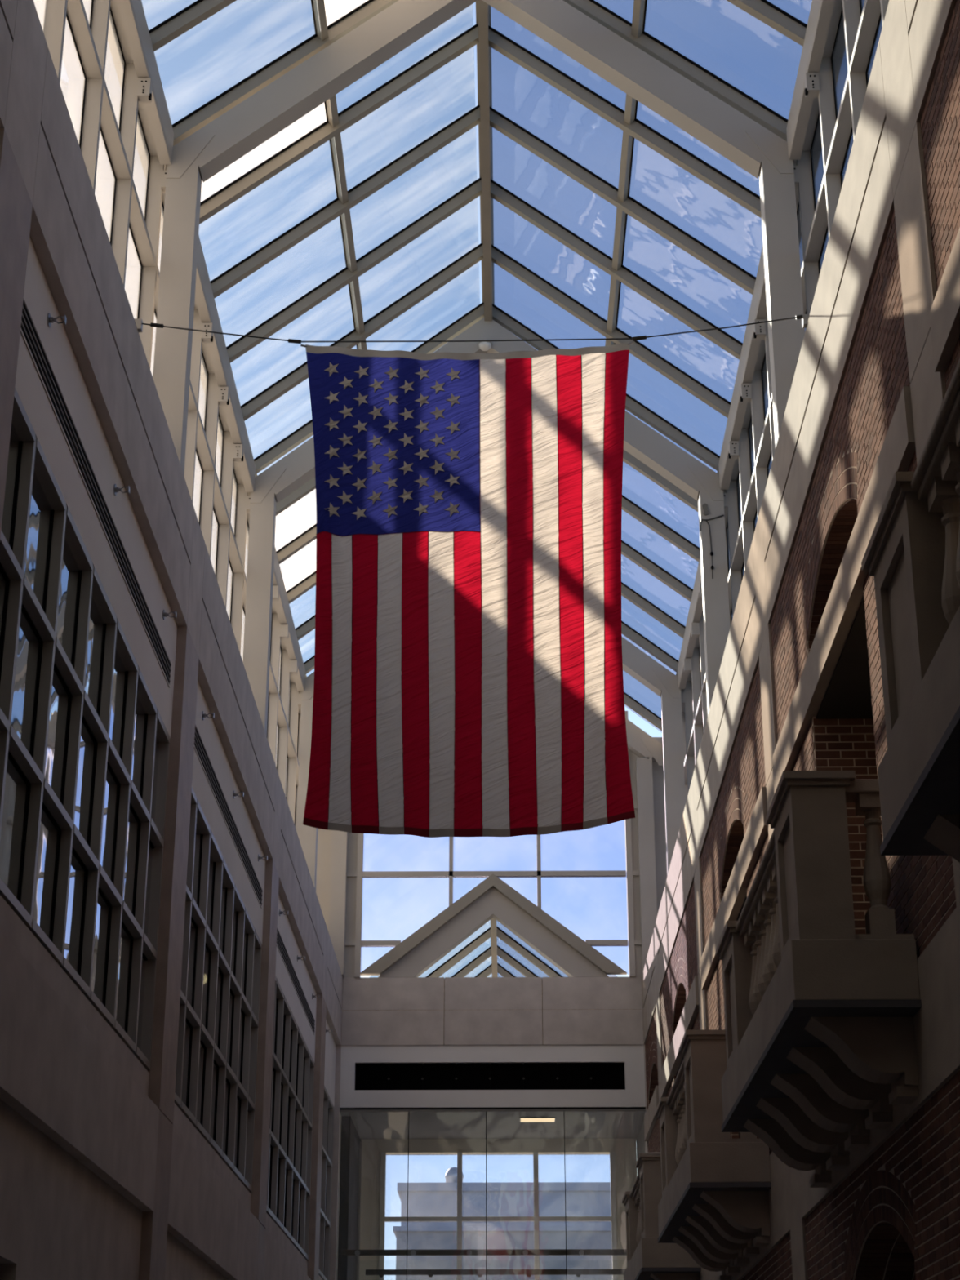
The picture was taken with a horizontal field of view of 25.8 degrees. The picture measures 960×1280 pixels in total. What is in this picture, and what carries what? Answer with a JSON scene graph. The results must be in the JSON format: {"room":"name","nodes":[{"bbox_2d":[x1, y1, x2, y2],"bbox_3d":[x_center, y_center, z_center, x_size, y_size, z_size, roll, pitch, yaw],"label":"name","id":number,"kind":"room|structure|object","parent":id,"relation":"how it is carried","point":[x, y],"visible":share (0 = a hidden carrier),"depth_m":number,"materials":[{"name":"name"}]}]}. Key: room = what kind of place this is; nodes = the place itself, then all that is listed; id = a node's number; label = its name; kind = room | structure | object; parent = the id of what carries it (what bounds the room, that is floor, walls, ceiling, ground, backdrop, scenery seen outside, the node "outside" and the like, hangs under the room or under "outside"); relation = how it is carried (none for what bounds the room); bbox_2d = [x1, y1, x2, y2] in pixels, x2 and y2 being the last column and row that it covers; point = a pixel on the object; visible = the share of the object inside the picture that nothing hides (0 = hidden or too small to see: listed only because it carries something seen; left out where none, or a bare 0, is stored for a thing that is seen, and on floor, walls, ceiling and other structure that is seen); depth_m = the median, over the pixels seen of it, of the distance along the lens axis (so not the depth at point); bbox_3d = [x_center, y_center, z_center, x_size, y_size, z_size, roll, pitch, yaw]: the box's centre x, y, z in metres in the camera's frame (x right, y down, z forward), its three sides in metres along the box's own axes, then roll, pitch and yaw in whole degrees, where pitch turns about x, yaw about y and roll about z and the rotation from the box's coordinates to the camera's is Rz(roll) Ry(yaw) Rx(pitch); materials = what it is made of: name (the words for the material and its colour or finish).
{"room":"glass-roofed atrium","nodes":[
{"label":"glass-roofed atrium","id":0,"kind":"room"},
{"bbox_2d":[0,0,342,1279],"bbox_3d":[-5.319,3.679,18.134,5.300,10.200,44.200,0,-22,1],"label":"wall","id":1,"kind":"structure","parent":0,"point":[104,1176],"depth_m":16.16,"materials":[{"name":"beige paint"}]},
{"bbox_2d":[47,313,66,326],"bbox_3d":[-2.782,-2.106,13.775,0.113,0.090,0.090,0,-22,1],"label":"sprinkler head","id":2,"kind":"object","parent":1,"relation":"attached to","point":[51,320],"visible":1,"depth_m":13.76},
{"bbox_2d":[0,386,170,1070],"bbox_3d":[-2.856,0.971,15.051,0.096,2.960,6.720,0,-22,1],"label":"window","id":3,"kind":"structure","parent":1,"relation":"in","point":[85,739],"depth_m":14.79,"materials":[{"name":"black glass"}]},
{"bbox_2d":[20,298,171,688],"bbox_3d":[-2.805,-0.902,15.713,0.008,0.230,6.420,0,-22,1],"label":"air vent","id":4,"kind":"object","parent":1,"relation":"in","point":[28,331],"visible":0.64,"depth_m":15.08,"materials":[{"name":"black metal"}]},
{"bbox_2d":[113,484,129,495],"bbox_3d":[-2.750,-1.154,16.086,0.113,0.090,0.090,0,-22,1],"label":"sprinkler head","id":5,"kind":"object","parent":1,"relation":"attached to","point":[116,489],"visible":1,"depth_m":16.08},
{"bbox_2d":[162,609,177,619],"bbox_3d":[-2.719,-0.222,18.352,0.113,0.090,0.090,0,-22,1],"label":"sprinkler head","id":6,"kind":"object","parent":1,"relation":"attached to","point":[164,614],"visible":1,"depth_m":18.34},
{"bbox_2d":[42,0,301,831],"bbox_3d":[-3.237,-2.087,23.128,0.305,4.265,32.170,0,-22,1],"label":"window","id":7,"kind":"structure","parent":1,"relation":"in","point":[90,39],"depth_m":21.41,"materials":[{"name":"white paint"}]},
{"bbox_2d":[202,711,214,719],"bbox_3d":[-2.686,0.749,20.710,0.113,0.090,0.090,0,-22,1],"label":"sprinkler head","id":8,"kind":"object","parent":1,"relation":"attached to","point":[204,715],"visible":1,"depth_m":20.70},
{"bbox_2d":[174,786,262,1192],"bbox_3d":[-2.760,3.826,21.986,0.096,2.960,6.720,0,-22,1],"label":"window","id":9,"kind":"structure","parent":1,"relation":"in","point":[215,1078],"depth_m":22.03,"materials":[{"name":"glass"}]},
{"bbox_2d":[194,724,262,908],"bbox_3d":[-2.709,1.952,22.648,0.008,0.230,6.420,0,-22,1],"label":"air vent","id":10,"kind":"object","parent":1,"relation":"in","point":[200,749],"visible":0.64,"depth_m":22.37,"materials":[{"name":"black metal"}]},
{"bbox_2d":[232,790,244,798],"bbox_3d":[-2.654,1.700,23.021,0.113,0.090,0.090,0,-22,1],"label":"sprinkler head","id":11,"kind":"object","parent":1,"relation":"attached to","point":[234,794],"visible":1,"depth_m":23.01},
{"bbox_2d":[257,854,267,861],"bbox_3d":[-2.623,2.632,25.287,0.113,0.090,0.090,0,-22,1],"label":"sprinkler head","id":12,"kind":"object","parent":1,"relation":"attached to","point":[259,856],"visible":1,"depth_m":25.27},
{"bbox_2d":[279,909,288,915],"bbox_3d":[-2.590,3.603,27.645,0.113,0.090,0.090,0,-22,1],"label":"sprinkler head","id":13,"kind":"object","parent":1,"relation":"attached to","point":[280,911],"visible":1,"depth_m":27.63},
{"bbox_2d":[266,974,314,1260],"bbox_3d":[-2.665,6.680,28.921,0.096,2.960,6.720,0,-22,1],"label":"window","id":14,"kind":"structure","parent":1,"relation":"in","point":[291,1126],"depth_m":29.25,"materials":[{"name":"glass"}]},
{"bbox_2d":[276,928,315,1034],"bbox_3d":[-2.613,4.806,29.583,0.008,0.230,6.420,0,-22,1],"label":"air vent","id":15,"kind":"object","parent":1,"relation":"in","point":[280,944],"visible":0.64,"depth_m":29.55,"materials":[{"name":"black metal"}]},
{"bbox_2d":[297,955,305,961],"bbox_3d":[-2.558,4.554,29.956,0.113,0.090,0.090,0,-22,1],"label":"sprinkler head","id":16,"kind":"object","parent":1,"relation":"attached to","point":[298,957],"visible":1,"depth_m":29.95},
{"bbox_2d":[319,1085,333,1279],"bbox_3d":[-2.592,8.866,34.233,0.096,2.960,3.210,0,-22,1],"label":"window","id":17,"kind":"structure","parent":1,"relation":"in","point":[328,1108],"depth_m":35.03,"materials":[{"name":"glass"}]},
{"bbox_2d":[133,314,809,343],"bbox_3d":[-0.066,-2.458,16.586,5.360,0.234,0.060,0,-22,1],"label":"cable","id":18,"kind":"object","parent":1,"relation":"attached to","point":[804,317],"visible":0.96,"depth_m":16.55,"materials":[{"name":"metal"}]},
{"bbox_2d":[300,341,635,837],"bbox_3d":[-0.117,-0.457,15.781,2.600,4.065,0.145,-1,-22,2],"label":"flag","id":19,"kind":"object","parent":18,"relation":"hanging from","point":[468,682],"visible":1,"depth_m":15.71,"materials":[{"name":"fabric"}]},
{"bbox_2d":[378,887,608,977],"bbox_3d":[0.305,7.681,42.397,6.618,2.688,10.940,0,-22,1],"label":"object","id":20,"kind":"object","parent":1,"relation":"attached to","point":[493,906],"visible":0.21,"depth_m":37.56,"materials":[{"name":"white paint"}]},
{"bbox_2d":[107,0,845,977],"bbox_3d":[0.208,-5.217,19.773,18.000,7.500,40.600,0,-22,1],"label":"ceiling","id":21,"kind":"structure","parent":0,"point":[765,144],"depth_m":24.28,"materials":[{"name":"white paint"}]},
{"bbox_2d":[477,338,492,351],"bbox_3d":[0.071,-4.083,29.084,0.200,0.110,0.195,0,-22,1],"label":"sensor","id":22,"kind":"object","parent":21,"relation":"attached to","point":[483,345],"visible":0.98,"depth_m":29.03,"materials":[{"name":"white plastic"}]},
{"bbox_2d":[702,503,708,515],"bbox_3d":[3.028,-1.753,28.111,0.080,0.170,0.029,0,-22,1],"label":"clamp","id":23,"kind":"object","parent":21,"relation":"attached to","point":[704,506],"visible":1,"depth_m":28.10,"materials":[{"name":"grey metal"}]},
{"bbox_2d":[699,514,724,578],"bbox_3d":[3.106,-1.249,27.891,0.331,0.942,0.041,0,-22,1],"label":"cable","id":24,"kind":"object","parent":21,"relation":"hanging from","point":[706,520],"visible":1,"depth_m":27.96,"materials":[{"name":"metal"}]},
{"bbox_2d":[329,976,648,1279],"bbox_3d":[0.470,10.788,35.406,7.500,10.200,0.500,0,-22,1],"label":"wall","id":25,"kind":"structure","parent":0,"point":[388,1020],"depth_m":36.73,"materials":[{"name":"beige stone"}]},
{"bbox_2d":[355,1062,624,1089],"bbox_3d":[0.174,7.671,36.663,4.710,0.480,0.275,0,-22,1],"label":"air vent","id":26,"kind":"object","parent":25,"relation":"in","point":[495,1076],"visible":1,"depth_m":36.55,"materials":[{"name":"metal"}]},
{"bbox_2d":[335,1106,645,1279],"bbox_3d":[0.217,11.769,34.795,5.300,7.920,0.050,0,-22,1],"label":"window","id":27,"kind":"structure","parent":25,"relation":"in","point":[461,1108],"depth_m":36.24,"materials":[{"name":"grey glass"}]},
{"bbox_2d":[315,711,666,977],"bbox_3d":[0.262,3.116,38.317,6.980,6.204,0.160,0,-22,1],"label":"window","id":28,"kind":"structure","parent":25,"relation":"in","point":[355,873],"depth_m":37.67,"materials":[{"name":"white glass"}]},
{"bbox_2d":[337,1115,644,1279],"bbox_3d":[0.491,12.502,36.484,6.600,7.850,2.800,0,-22,1],"label":"wall","id":29,"kind":"structure","parent":0,"point":[360,1159],"depth_m":38.65,"materials":[{"name":"white paint"}]},
{"bbox_2d":[340,1248,626,1255],"bbox_3d":[0.233,11.123,35.550,5.240,1.490,0.135,0,-22,1],"label":"handrail","id":30,"kind":"object","parent":29,"relation":"on","point":[498,1251],"visible":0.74,"depth_m":35.78,"materials":[{"name":"brown metal"}]},
{"bbox_2d":[365,1269,625,1279],"bbox_3d":[0.372,11.910,37.279,4.850,1.350,0.135,0,-22,1],"label":"handrail","id":31,"kind":"object","parent":29,"relation":"on","point":[380,1273],"visible":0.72,"depth_m":37.48,"materials":[{"name":"brown metal"}]},
{"bbox_2d":[378,1151,617,1279],"bbox_3d":[0.330,11.197,38.240,4.340,3.600,0.110,0,-22,1],"label":"window","id":32,"kind":"structure","parent":29,"relation":"in","point":[459,1219],"depth_m":38.42,"materials":[{"name":"white metal"}]},
{"bbox_2d":[339,1107,645,1141],"bbox_3d":[0.488,8.755,37.772,6.600,0.060,3.270,0,-22,1],"label":"ceiling","id":33,"kind":"structure","parent":0,"point":[450,1123],"depth_m":37.35,"materials":[{"name":"grey paint"}]},
{"bbox_2d":[519,1116,555,1122],"bbox_3d":[1.017,8.463,36.950,0.640,0.030,0.400,0,-22,1],"label":"recessed light","id":34,"kind":"object","parent":33,"relation":"in","point":[522,1119],"visible":1,"depth_m":36.87,"materials":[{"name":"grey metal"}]},
{"bbox_2d":[520,1118,555,1122],"bbox_3d":[1.017,8.473,36.946,0.600,0.010,0.360,0,-22,1],"label":"diffuser","id":35,"kind":"object","parent":34,"relation":"attached to","point":[522,1120],"depth_m":36.95,"materials":[{"name":"white plastic"}]},
{"bbox_2d":[641,0,959,1279],"bbox_3d":[3.291,3.713,18.217,1.385,10.200,44.600,0,-22,1],"label":"wall","id":36,"kind":"structure","parent":0,"point":[798,686],"depth_m":14.76,"materials":[{"name":"brick"}]},
{"bbox_2d":[622,1151,701,1279],"bbox_3d":[2.403,8.200,28.220,0.740,1.945,4.470,0,-22,1],"label":"balcony","id":37,"kind":"object","parent":36,"relation":"attached to","point":[647,1259],"visible":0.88,"depth_m":26.36,"materials":[{"name":"stone"}]},
{"bbox_2d":[654,1029,771,1279],"bbox_3d":[2.307,5.346,21.285,0.740,1.945,4.470,0,-22,1],"label":"balcony","id":38,"kind":"object","parent":36,"relation":"attached to","point":[713,1204],"visible":0.93,"depth_m":19.54,"materials":[{"name":"stone"}]},
{"bbox_2d":[680,0,888,801],"bbox_3d":[3.297,-2.119,23.051,0.305,4.265,32.170,0,-22,1],"label":"window","id":39,"kind":"structure","parent":36,"relation":"in","point":[743,500],"depth_m":21.32,"materials":[{"name":"white paint"}]},
{"bbox_2d":[715,770,921,1187],"bbox_3d":[2.211,2.492,14.350,0.740,1.945,4.470,0,-22,1],"label":"balcony","id":40,"kind":"object","parent":36,"relation":"attached to","point":[820,1013],"visible":1,"depth_m":12.66,"materials":[{"name":"stone"}]},
{"bbox_2d":[861,357,959,862],"bbox_3d":[2.116,-0.363,7.415,0.740,1.945,4.470,0,-22,1],"label":"balcony","id":41,"kind":"object","parent":36,"relation":"attached to","point":[912,554],"visible":1,"depth_m":8.78,"materials":[{"name":"stone"}]},
{"bbox_3d":[0.892,28.513,63.956,300.000,0.350,380.000,0,-22,1],"label":"ground","id":42,"kind":"structure","parent":0,"visible":0},
{"bbox_2d":[393,1226,612,1279],"bbox_3d":[1.631,24.704,68.758,8.800,9.850,6.200,0,-22,1],"label":"annex building","id":43,"kind":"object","parent":42,"relation":"on","point":[419,1237],"visible":0.47,"depth_m":67.61,"materials":[{"name":"grey concrete"}]},
{"bbox_2d":[397,1182,611,1226],"bbox_3d":[5.346,28.353,81.237,16.700,12.600,12.250,0,-22,1],"label":"office building","id":44,"kind":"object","parent":42,"relation":"on","point":[582,1198],"visible":0.1,"depth_m":77.90,"materials":[{"name":"grey concrete"}]},
{"bbox_2d":[444,1166,463,1182],"bbox_3d":[-0.984,20.638,80.200,0.720,0.880,0.720,0,-22,1],"label":"roof vent","id":45,"kind":"object","parent":44,"relation":"on","point":[451,1175],"visible":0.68,"depth_m":79.98,"materials":[{"name":"metal"}]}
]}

